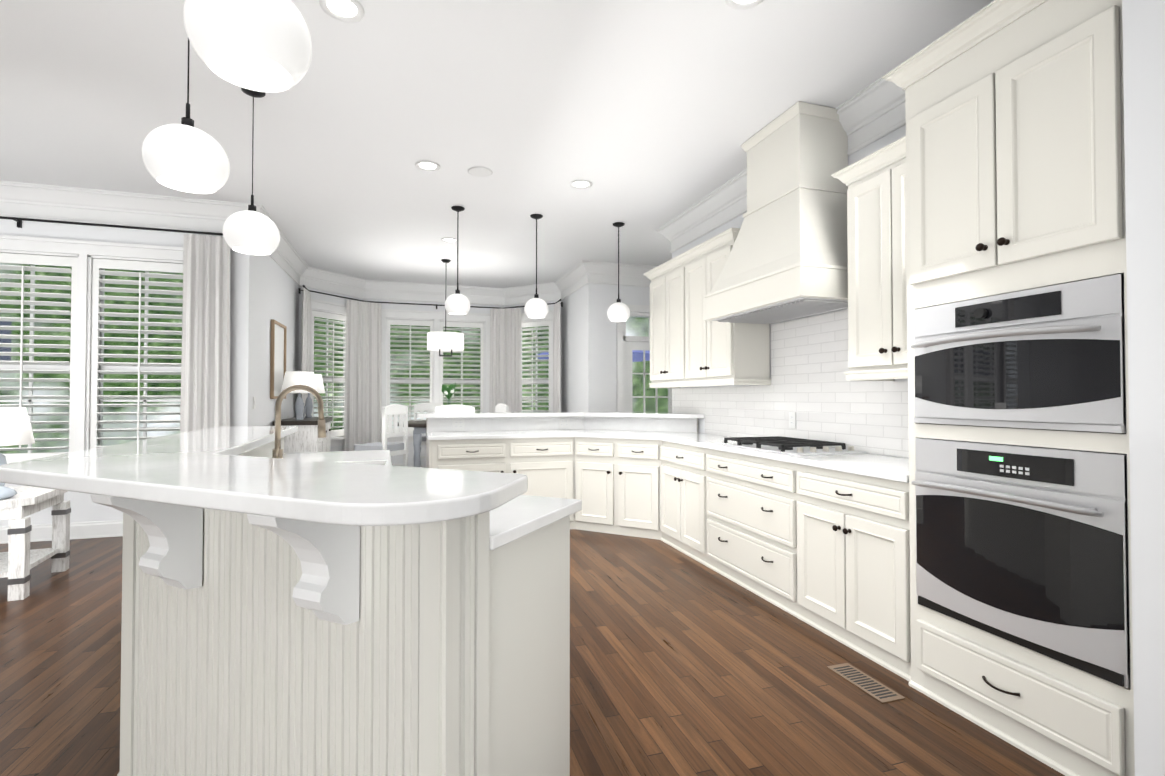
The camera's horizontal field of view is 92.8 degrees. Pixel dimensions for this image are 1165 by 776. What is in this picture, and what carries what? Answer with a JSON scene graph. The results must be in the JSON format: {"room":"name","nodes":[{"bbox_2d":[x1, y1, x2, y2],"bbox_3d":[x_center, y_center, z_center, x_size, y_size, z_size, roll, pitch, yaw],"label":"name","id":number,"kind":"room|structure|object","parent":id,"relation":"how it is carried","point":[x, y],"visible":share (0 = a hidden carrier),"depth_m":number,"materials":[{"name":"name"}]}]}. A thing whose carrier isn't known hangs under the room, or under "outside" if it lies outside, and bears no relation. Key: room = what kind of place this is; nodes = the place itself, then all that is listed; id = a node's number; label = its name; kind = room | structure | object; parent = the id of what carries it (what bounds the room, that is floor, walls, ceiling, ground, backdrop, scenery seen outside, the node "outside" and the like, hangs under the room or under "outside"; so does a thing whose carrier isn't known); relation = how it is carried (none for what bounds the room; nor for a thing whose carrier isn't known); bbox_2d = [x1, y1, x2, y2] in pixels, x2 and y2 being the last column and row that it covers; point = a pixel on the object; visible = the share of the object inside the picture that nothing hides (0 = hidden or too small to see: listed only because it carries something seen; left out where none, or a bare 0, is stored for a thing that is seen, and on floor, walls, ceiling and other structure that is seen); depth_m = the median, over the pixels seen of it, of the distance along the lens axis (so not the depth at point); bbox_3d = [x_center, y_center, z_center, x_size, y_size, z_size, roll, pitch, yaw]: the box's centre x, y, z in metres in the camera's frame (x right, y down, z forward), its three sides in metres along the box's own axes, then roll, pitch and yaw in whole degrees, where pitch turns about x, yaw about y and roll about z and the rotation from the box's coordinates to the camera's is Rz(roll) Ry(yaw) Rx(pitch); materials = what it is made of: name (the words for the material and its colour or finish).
{"room":"dining room and kitchen","nodes":[
{"label":"dining room and kitchen","id":0,"kind":"room"},
{"bbox_2d":[301,288,311,415],"bbox_3d":[-3.807,0.006,7.646,0.084,2.720,0.358,0,-1,-17],"label":"window curtain","id":1,"kind":"object","parent":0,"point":[306,347],"visible":0.52,"depth_m":7.55,"materials":[{"name":"fabric"}]},
{"bbox_2d":[0,0,993,287],"bbox_3d":[-1.944,-1.824,2.544,11.260,0.050,13.060,0,-1,-17],"label":"ceiling","id":2,"kind":"structure","parent":0,"point":[646,118],"depth_m":3.55,"materials":[{"name":"white paint"}]},
{"bbox_2d":[142,38,229,193],"bbox_3d":[-1.625,-1.317,2.287,0.296,0.968,0.296,0,-1,-17],"label":"pendant light","id":3,"kind":"object","parent":2,"relation":"hanging from","point":[186,155],"visible":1,"depth_m":2.19,"materials":[{"name":"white glass"}]},
{"bbox_2d":[183,0,311,92],"bbox_3d":[-0.890,-1.331,1.495,0.296,0.968,0.296,0,-1,-17],"label":"pendant light","id":4,"kind":"object","parent":2,"relation":"hanging from","point":[261,45],"visible":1,"depth_m":1.42,"materials":[{"name":"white glass"}]},
{"bbox_2d":[223,87,279,254],"bbox_3d":[-1.973,-1.300,3.317,0.296,0.968,0.296,0,-1,-17],"label":"pendant light","id":5,"kind":"object","parent":2,"relation":"hanging from","point":[250,231],"visible":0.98,"depth_m":3.22,"materials":[{"name":"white glass"}]},
{"bbox_2d":[319,0,363,21],"bbox_3d":[-1.135,-1.794,2.618,0.195,0.005,0.195,0,-1,-23],"label":"recessed light","id":6,"kind":"object","parent":2,"relation":"in","point":[345,10],"depth_m":2.63,"materials":[{"name":"white"}]},
{"bbox_2d":[415,161,439,170],"bbox_3d":[-1.231,-1.764,4.411,0.195,0.005,0.195,0,-1,-23],"label":"recessed light","id":7,"kind":"object","parent":2,"relation":"in","point":[422,165],"depth_m":4.40,"materials":[{"name":"white plastic"}]},
{"bbox_2d":[427,259,463,356],"bbox_3d":[-1.833,-1.071,7.439,0.480,1.288,0.480,0,-1,-17],"label":"chandelier","id":8,"kind":"object","parent":2,"relation":"hanging from","point":[445,341],"visible":1,"depth_m":7.25,"materials":[{"name":"white"}]},
{"bbox_2d":[441,238,456,242],"bbox_3d":[-1.554,-1.730,6.490,0.195,0.005,0.195,0,-1,-23],"label":"recessed light","id":9,"kind":"object","parent":2,"relation":"in","point":[450,240],"depth_m":6.51,"materials":[{"name":"white"}]},
{"bbox_2d":[445,206,469,314],"bbox_3d":[-1.211,-1.234,5.383,0.244,1.030,0.244,0,-1,-17],"label":"light","id":10,"kind":"object","parent":2,"relation":"hanging from","point":[457,303],"visible":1,"depth_m":5.31,"materials":[{"name":"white glass"}]},
{"bbox_2d":[468,167,492,176],"bbox_3d":[-0.834,-1.761,4.523,0.199,0.007,0.199,0,-1,-26],"label":"recessed light","id":11,"kind":"object","parent":2,"relation":"in","point":[476,171],"depth_m":4.50,"materials":[{"name":"white"}]},
{"bbox_2d":[524,214,547,317],"bbox_3d":[-0.466,-1.231,5.616,0.244,1.030,0.244,0,-1,-17],"label":"light","id":12,"kind":"object","parent":2,"relation":"hanging from","point":[536,306],"visible":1,"depth_m":5.54,"materials":[{"name":"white glass"}]},
{"bbox_2d":[570,180,591,188],"bbox_3d":[-0.012,-1.758,4.791,0.195,0.005,0.195,0,-1,-23],"label":"recessed light","id":13,"kind":"object","parent":2,"relation":"in","point":[578,184],"depth_m":4.80,"materials":[{"name":"white"}]},
{"bbox_2d":[607,222,629,321],"bbox_3d":[0.383,-1.226,5.881,0.244,1.030,0.244,0,-1,-17],"label":"light","id":14,"kind":"object","parent":2,"relation":"hanging from","point":[618,311],"visible":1,"depth_m":5.80,"materials":[{"name":"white glass"}]},
{"bbox_2d":[725,0,763,8],"bbox_3d":[0.749,-1.796,2.527,0.195,0.005,0.195,0,-1,-23],"label":"recessed light","id":15,"kind":"object","parent":2,"relation":"in","point":[736,4],"depth_m":2.59,"materials":[{"name":"white"}]},
{"bbox_2d":[0,529,1064,775],"bbox_3d":[-1.944,1.326,2.492,11.260,0.050,13.060,0,-1,-17],"label":"floor","id":16,"kind":"structure","parent":0,"point":[682,665],"depth_m":2.41,"materials":[{"name":"brown wood"}]},
{"bbox_2d":[0,486,70,600],"bbox_3d":[-3.941,1.009,3.623,0.720,0.620,0.720,0,-1,-25],"label":"side table","id":17,"kind":"object","parent":16,"relation":"on","point":[19,559],"visible":0.96,"depth_m":3.55,"materials":[{"name":"white wood"}]},
{"bbox_2d":[0,486,16,499],"bbox_3d":[-3.684,0.653,3.478,0.200,0.085,0.197,0,-1,-17],"label":"shell","id":18,"kind":"object","parent":17,"relation":"on","point":[6,492],"visible":1,"depth_m":3.47,"materials":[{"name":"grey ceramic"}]},
{"bbox_2d":[0,407,34,485],"bbox_3d":[-3.946,0.415,3.715,0.400,0.570,0.400,0,-1,-17],"label":"table lamp","id":19,"kind":"object","parent":17,"relation":"on","point":[15,427],"visible":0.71,"depth_m":3.70,"materials":[{"name":"white fabric"}]},
{"bbox_2d":[273,417,332,453],"bbox_3d":[-3.430,0.878,6.865,0.483,0.990,1.180,0,-1,-17],"label":"console table","id":20,"kind":"object","parent":16,"relation":"on","point":[304,438],"visible":0.23,"depth_m":6.37,"materials":[{"name":"grey wood"}]},
{"bbox_2d":[281,371,316,419],"bbox_3d":[-3.369,0.093,6.604,0.390,0.570,0.390,0,-1,-17],"label":"light","id":21,"kind":"object","parent":20,"relation":"on","point":[291,378],"visible":0.77,"depth_m":6.49,"materials":[{"name":"white fabric"}]},
{"bbox_2d":[305,374,324,417],"bbox_3d":[-3.560,0.103,7.215,0.390,0.570,0.390,0,-1,-17],"label":"light","id":22,"kind":"object","parent":20,"relation":"on","point":[320,389],"visible":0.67,"depth_m":7.18,"materials":[{"name":"grey paint"}]},
{"bbox_2d":[90,437,569,775],"bbox_3d":[-1.043,0.783,2.318,1.630,1.029,2.582,0,-1,-17],"label":"kitchen island","id":23,"kind":"object","parent":16,"relation":"on","point":[255,645],"visible":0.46,"depth_m":1.43,"materials":[{"name":"white paint"}]},
{"bbox_2d":[0,426,527,525],"bbox_3d":[-1.199,0.248,2.316,1.458,0.040,3.060,0,-1,-17],"label":"bar","id":24,"kind":"object","parent":23,"relation":"on","point":[208,468],"visible":1,"depth_m":1.28,"materials":[{"name":"stone"}]},
{"bbox_2d":[283,450,581,549],"bbox_3d":[-0.865,0.404,2.469,1.287,0.035,2.475,0,-1,-17],"label":"island work top","id":25,"kind":"object","parent":23,"relation":"on","point":[518,517],"visible":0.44,"depth_m":1.74,"materials":[{"name":"stone"}]},
{"bbox_2d":[272,385,325,458],"bbox_3d":[-1.341,0.186,2.615,0.239,0.404,0.101,0,-1,-17],"label":"faucet","id":26,"kind":"object","parent":25,"relation":"on","point":[277,451],"visible":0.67,"depth_m":2.61,"materials":[{"name":"gold metal"}]},
{"bbox_2d":[344,300,381,450],"bbox_3d":[-3.382,0.022,8.573,0.588,2.720,0.078,1,-1,-43],"label":"window curtain","id":27,"kind":"object","parent":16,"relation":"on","point":[363,393],"visible":0.79,"depth_m":8.57,"materials":[{"name":"fabric"}]},
{"bbox_2d":[354,404,408,466],"bbox_3d":[-2.454,0.784,6.766,0.450,1.175,0.480,0,-1,18],"label":"dining chair","id":28,"kind":"object","parent":16,"relation":"on","point":[396,448],"visible":0.44,"depth_m":6.69,"materials":[{"name":"white wood"}]},
{"bbox_2d":[398,420,425,466],"bbox_3d":[-1.869,0.922,7.520,1.240,0.925,1.240,0,-1,-17],"label":"dining table","id":29,"kind":"object","parent":16,"relation":"on","point":[419,430],"visible":0.17,"depth_m":7.04,"materials":[{"name":"grey wood"}]},
{"bbox_2d":[442,382,455,403],"bbox_3d":[-1.808,0.184,7.507,0.210,0.548,0.224,0,-1,-17],"label":"vase","id":30,"kind":"object","parent":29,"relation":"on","point":[448,392],"visible":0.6,"depth_m":7.46,"materials":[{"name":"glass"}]},
{"bbox_2d":[414,403,443,458],"bbox_3d":[-2.293,0.811,8.380,0.480,1.175,0.450,0,-1,-22],"label":"dining chair","id":31,"kind":"object","parent":16,"relation":"on","point":[427,407],"visible":0.19,"depth_m":8.52,"materials":[{"name":"white wood"}]},
{"bbox_2d":[435,404,474,412],"bbox_3d":[-1.548,0.782,6.664,0.480,1.175,0.450,0,-1,-17],"label":"dining chair","id":32,"kind":"object","parent":16,"relation":"on","point":[451,408],"visible":0.23,"depth_m":6.46,"materials":[{"name":"white wood"}]},
{"bbox_2d":[495,403,508,411],"bbox_3d":[-0.911,0.797,7.560,0.450,1.175,0.480,0,-1,-27],"label":"dining chair","id":33,"kind":"object","parent":16,"relation":"on","point":[501,407],"visible":0.12,"depth_m":7.44,"materials":[{"name":"white wood"}]},
{"bbox_2d":[435,437,574,528],"bbox_3d":[-0.777,0.910,5.385,1.244,0.878,0.626,0,-1,-17],"label":"base cabinet","id":34,"kind":"object","parent":16,"relation":"on","point":[548,464],"depth_m":5.15,"materials":[{"name":"white paint"}]},
{"bbox_2d":[426,429,908,482],"bbox_3d":[0.227,0.430,4.064,2.543,0.035,3.793,0,-1,-17],"label":"countertop","id":35,"kind":"structure","parent":34,"relation":"on","point":[893,468],"depth_m":4.05,"materials":[{"name":"stone"}]},
{"bbox_2d":[723,436,866,455],"bbox_3d":[1.385,0.381,3.721,0.510,0.050,0.830,0,-1,-17],"label":"cooktop","id":36,"kind":"object","parent":35,"relation":"in","point":[793,446],"visible":1,"depth_m":3.57,"materials":[{"name":"silver metal"}]},
{"bbox_2d":[489,308,521,411],"bbox_3d":[-1.282,0.033,9.229,0.588,2.720,0.078,0,-1,9],"label":"window curtain","id":37,"kind":"object","parent":16,"relation":"on","point":[505,361],"visible":0.62,"depth_m":9.24,"materials":[{"name":"fabric"}]},
{"bbox_2d":[553,302,560,411],"bbox_3d":[-0.403,0.024,8.709,0.078,2.720,0.359,0,-1,-21],"label":"window curtain","id":38,"kind":"object","parent":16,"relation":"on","point":[557,360],"visible":0.6,"depth_m":8.64,"materials":[{"name":"fabric"}]},
{"bbox_2d":[415,411,703,467],"bbox_3d":[-0.298,0.804,5.574,2.637,1.095,1.375,0,-1,-17],"label":"peninsula ledge","id":39,"kind":"object","parent":16,"relation":"on","point":[593,420],"visible":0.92,"depth_m":5.70,"materials":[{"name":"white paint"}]},
{"bbox_2d":[575,457,614,533],"bbox_3d":[0.113,1.023,5.190,0.287,0.645,0.287,0,-1,-17],"label":"base cabinet","id":40,"kind":"object","parent":16,"relation":"on","point":[594,480],"depth_m":5.18,"materials":[{"name":"white paint"}]},
{"bbox_2d":[615,461,658,539],"bbox_3d":[0.501,1.020,4.986,0.287,0.645,0.287,0,-1,-17],"label":"base cabinet","id":41,"kind":"object","parent":16,"relation":"on","point":[636,482],"depth_m":4.99,"materials":[{"name":"white paint"}]},
{"bbox_2d":[659,440,702,563],"bbox_3d":[1.079,0.897,4.593,0.592,0.878,0.773,0,-1,-17],"label":"base cabinet","id":42,"kind":"object","parent":16,"relation":"on","point":[680,465],"depth_m":4.49,"materials":[{"name":"white paint"}]},
{"bbox_2d":[703,448,790,613],"bbox_3d":[1.345,0.882,3.742,0.592,0.878,1.010,0,-1,-17],"label":"base cabinet","id":43,"kind":"object","parent":16,"relation":"on","point":[747,499],"depth_m":3.60,"materials":[{"name":"white paint"}]},
{"bbox_2d":[791,463,910,680],"bbox_3d":[1.606,0.869,2.906,0.592,0.878,0.742,0,-1,-17],"label":"base cabinet","id":44,"kind":"object","parent":16,"relation":"on","point":[826,551],"depth_m":2.75,"materials":[{"name":"white paint"}]},
{"bbox_2d":[827,663,904,702],"bbox_3d":[1.243,1.298,2.451,0.120,0.004,0.320,0,-1,-17],"label":"floor vent","id":45,"kind":"object","parent":16,"relation":"in","point":[870,686],"visible":1,"depth_m":2.43,"materials":[{"name":"brown metal"}]},
{"bbox_2d":[882,0,1134,775],"bbox_3d":[1.809,-0.060,2.174,0.672,2.711,0.879,0,-1,-17],"label":"tall cabinet","id":46,"kind":"object","parent":16,"relation":"on","point":[1015,160],"visible":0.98,"depth_m":2.00,"materials":[{"name":"white paint"}]},
{"bbox_2d":[910,274,1125,432],"bbox_3d":[1.729,-0.101,2.116,0.546,0.492,0.736,0,-1,-17],"label":"microwave oven","id":47,"kind":"object","parent":46,"relation":"in","point":[1051,357],"visible":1,"depth_m":1.94,"materials":[{"name":"silver metal"}]},
{"bbox_2d":[912,438,1130,688],"bbox_3d":[1.775,0.569,2.119,0.650,0.712,0.736,0,-1,-17],"label":"wall oven","id":48,"kind":"object","parent":46,"relation":"in","point":[1025,546],"visible":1,"depth_m":1.93,"materials":[{"name":"silver metal"}]},
{"bbox_2d":[0,0,1164,775],"bbox_3d":[-1.944,-0.249,2.518,11.420,3.100,13.220,0,-1,-17],"label":"wall","id":49,"kind":"structure","parent":0,"point":[262,292],"depth_m":1.65,"materials":[{"name":"white paint"}]},
{"bbox_2d":[0,250,78,463],"bbox_3d":[-4.913,-0.249,4.910,0.800,1.900,0.173,0,-1,-17],"label":"window","id":50,"kind":"structure","parent":49,"relation":"in","point":[31,366],"depth_m":4.92,"materials":[{"name":"white wood"}]},
{"bbox_2d":[0,235,183,451],"bbox_3d":[-5.562,-0.257,4.605,4.150,2.135,0.056,0,-1,-17],"label":"window frame","id":51,"kind":"structure","parent":49,"relation":"attached to","point":[83,249],"depth_m":4.96,"materials":[{"name":"white wood"}]},
{"bbox_2d":[0,216,222,235],"bbox_3d":[-4.935,-1.442,4.782,3.490,0.080,0.131,0,-1,-17],"label":"curtain rod","id":52,"kind":"object","parent":49,"relation":"attached to","point":[18,221],"visible":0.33,"depth_m":4.92,"materials":[{"name":"grey metal"}]},
{"bbox_2d":[86,255,182,449],"bbox_3d":[-4.092,-0.245,5.167,0.800,1.900,0.173,0,-1,-17],"label":"window","id":53,"kind":"structure","parent":49,"relation":"in","point":[98,367],"depth_m":5.11,"materials":[{"name":"white wood"}]},
{"bbox_2d":[180,234,229,432],"bbox_3d":[-3.502,-0.050,5.154,0.418,2.750,0.088,0,-1,-17],"label":"curtain","id":54,"kind":"object","parent":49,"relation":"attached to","point":[205,381],"visible":0.62,"depth_m":5.16,"materials":[{"name":"fabric"}]},
{"bbox_2d":[0,465,425,543],"bbox_3d":[-2.947,1.223,2.180,9.000,0.145,12.900,0,-1,-17],"label":"baseboard","id":55,"kind":"structure","parent":49,"relation":"attached to","point":[85,530],"depth_m":4.94,"materials":[{"name":"white"}]},
{"bbox_2d":[253,397,255,408],"bbox_3d":[-3.288,0.151,5.560,0.010,0.120,0.080,0,-1,-17],"label":"switch plate","id":56,"kind":"object","parent":49,"relation":"attached to","point":[254,402],"visible":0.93,"depth_m":5.55,"materials":[{"name":"white plastic"}]},
{"bbox_2d":[270,319,286,398],"bbox_3d":[-3.569,-0.318,6.517,0.035,0.890,0.660,0,-1,-17],"label":"art print","id":57,"kind":"object","parent":49,"relation":"attached to","point":[278,351],"visible":0.88,"depth_m":6.48,"materials":[{"name":"beige paper"}]},
{"bbox_2d":[311,308,345,438],"bbox_3d":[-3.800,-0.192,8.326,0.173,1.900,0.740,0,-1,27],"label":"window shutter","id":58,"kind":"object","parent":49,"relation":"in","point":[333,379],"visible":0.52,"depth_m":8.32,"materials":[{"name":"white wood"}]},
{"bbox_2d":[311,299,345,446],"bbox_3d":[-3.713,-0.201,8.283,0.703,2.145,0.719,0,-1,-17],"label":"window frame","id":59,"kind":"structure","parent":49,"relation":"attached to","point":[315,304],"depth_m":8.25,"materials":[{"name":"white wood"}]},
{"bbox_2d":[298,285,562,308],"bbox_3d":[-2.227,-1.348,8.588,3.828,0.080,1.179,0,-1,-17],"label":"curtain rod","id":60,"kind":"object","parent":49,"relation":"attached to","point":[300,290],"visible":0.73,"depth_m":8.84,"materials":[{"name":"grey metal"}]},
{"bbox_2d":[381,309,489,442],"bbox_3d":[-2.394,-0.187,9.104,1.800,2.145,0.056,0,-1,-17],"label":"window frame","id":61,"kind":"structure","parent":49,"relation":"attached to","point":[385,313],"depth_m":9.11,"materials":[{"name":"white wood"}]},
{"bbox_2d":[385,318,434,434],"bbox_3d":[-2.820,-0.180,9.073,0.760,1.900,0.173,0,-1,-17],"label":"shutter","id":62,"kind":"object","parent":61,"relation":"attached to","point":[410,380],"visible":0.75,"depth_m":9.04,"materials":[{"name":"white wood"}]},
{"bbox_2d":[439,320,484,411],"bbox_3d":[-2.027,-0.176,9.321,0.760,1.900,0.173,0,-1,-17],"label":"window","id":63,"kind":"structure","parent":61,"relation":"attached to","point":[462,381],"depth_m":9.32,"materials":[{"name":"white wood"}]},
{"bbox_2d":[0,0,994,305],"bbox_3d":[-1.944,-1.661,2.541,11.100,0.275,12.900,0,-1,-17],"label":"crown molding","id":64,"kind":"structure","parent":49,"relation":"attached to","point":[872,112],"depth_m":5.17,"materials":[{"name":"white wood"}]},
{"bbox_2d":[521,319,550,411],"bbox_3d":[-0.796,-0.177,9.265,0.740,1.900,0.173,-1,-1,28],"label":"window bay","id":65,"kind":"object","parent":49,"relation":"in","point":[532,381],"visible":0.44,"depth_m":9.21,"materials":[{"name":"white wood"}]},
{"bbox_2d":[521,310,553,411],"bbox_3d":[-0.842,-0.186,9.180,0.703,2.145,0.719,0,-1,-17],"label":"window frame","id":66,"kind":"structure","parent":49,"relation":"attached to","point":[524,317],"depth_m":9.01,"materials":[{"name":"white wood"}]},
{"bbox_2d":[617,304,672,412],"bbox_3d":[0.978,0.111,7.946,1.094,2.560,0.172,0,-1,-17],"label":"hall door","id":67,"kind":"structure","parent":49,"relation":"in","point":[626,345],"depth_m":7.84,"materials":[{"name":"white wood"}]},
{"bbox_2d":[643,255,678,387],"bbox_3d":[0.936,-0.599,5.433,0.380,1.190,0.830,0,-1,-17],"label":"upper cabinet","id":68,"kind":"object","parent":49,"relation":"attached to","point":[664,278],"depth_m":5.38,"materials":[{"name":"white paint"}]},
{"bbox_2d":[679,227,770,386],"bbox_3d":[1.184,-0.612,4.641,0.380,1.190,0.830,0,-1,-17],"label":"upper cabinet","id":69,"kind":"object","parent":49,"relation":"attached to","point":[689,347],"depth_m":4.54,"materials":[{"name":"white paint"}]},
{"bbox_2d":[703,101,847,323],"bbox_3d":[1.353,-1.137,3.749,0.595,1.278,1.079,0,-1,-17],"label":"range hood","id":70,"kind":"object","parent":49,"relation":"attached to","point":[787,259],"visible":0.96,"depth_m":3.53,"materials":[{"name":"white paint"}]},
{"bbox_2d":[672,310,908,457],"bbox_3d":[1.485,-0.039,4.313,0.018,0.910,3.501,0,-1,-17],"label":"backsplash","id":71,"kind":"structure","parent":49,"relation":"attached to","point":[811,392],"depth_m":3.90,"materials":[{"name":"tile"}]},
{"bbox_2d":[831,136,907,380],"bbox_3d":[1.721,-0.641,2.923,0.380,1.190,0.690,0,-1,-17],"label":"upper cabinet","id":72,"kind":"object","parent":49,"relation":"attached to","point":[876,182],"depth_m":2.94,"materials":[{"name":"white paint"}]},
{"label":"outside","id":73,"kind":"structure","parent":0,"visible":0},
{"bbox_2d":[0,263,667,453],"bbox_3d":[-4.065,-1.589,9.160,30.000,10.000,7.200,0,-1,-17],"label":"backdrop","id":74,"kind":"structure","parent":73,"point":[638,387],"depth_m":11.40,"materials":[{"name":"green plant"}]},
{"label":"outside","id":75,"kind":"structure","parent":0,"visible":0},
{"bbox_2d":[538,350,649,361],"bbox_3d":[0.463,0.418,11.065,3.000,3.050,3.000,0,-1,-17],"label":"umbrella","id":76,"kind":"object","parent":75,"point":[634,359],"depth_m":11.81,"materials":[{"name":"blue"}]}
]}

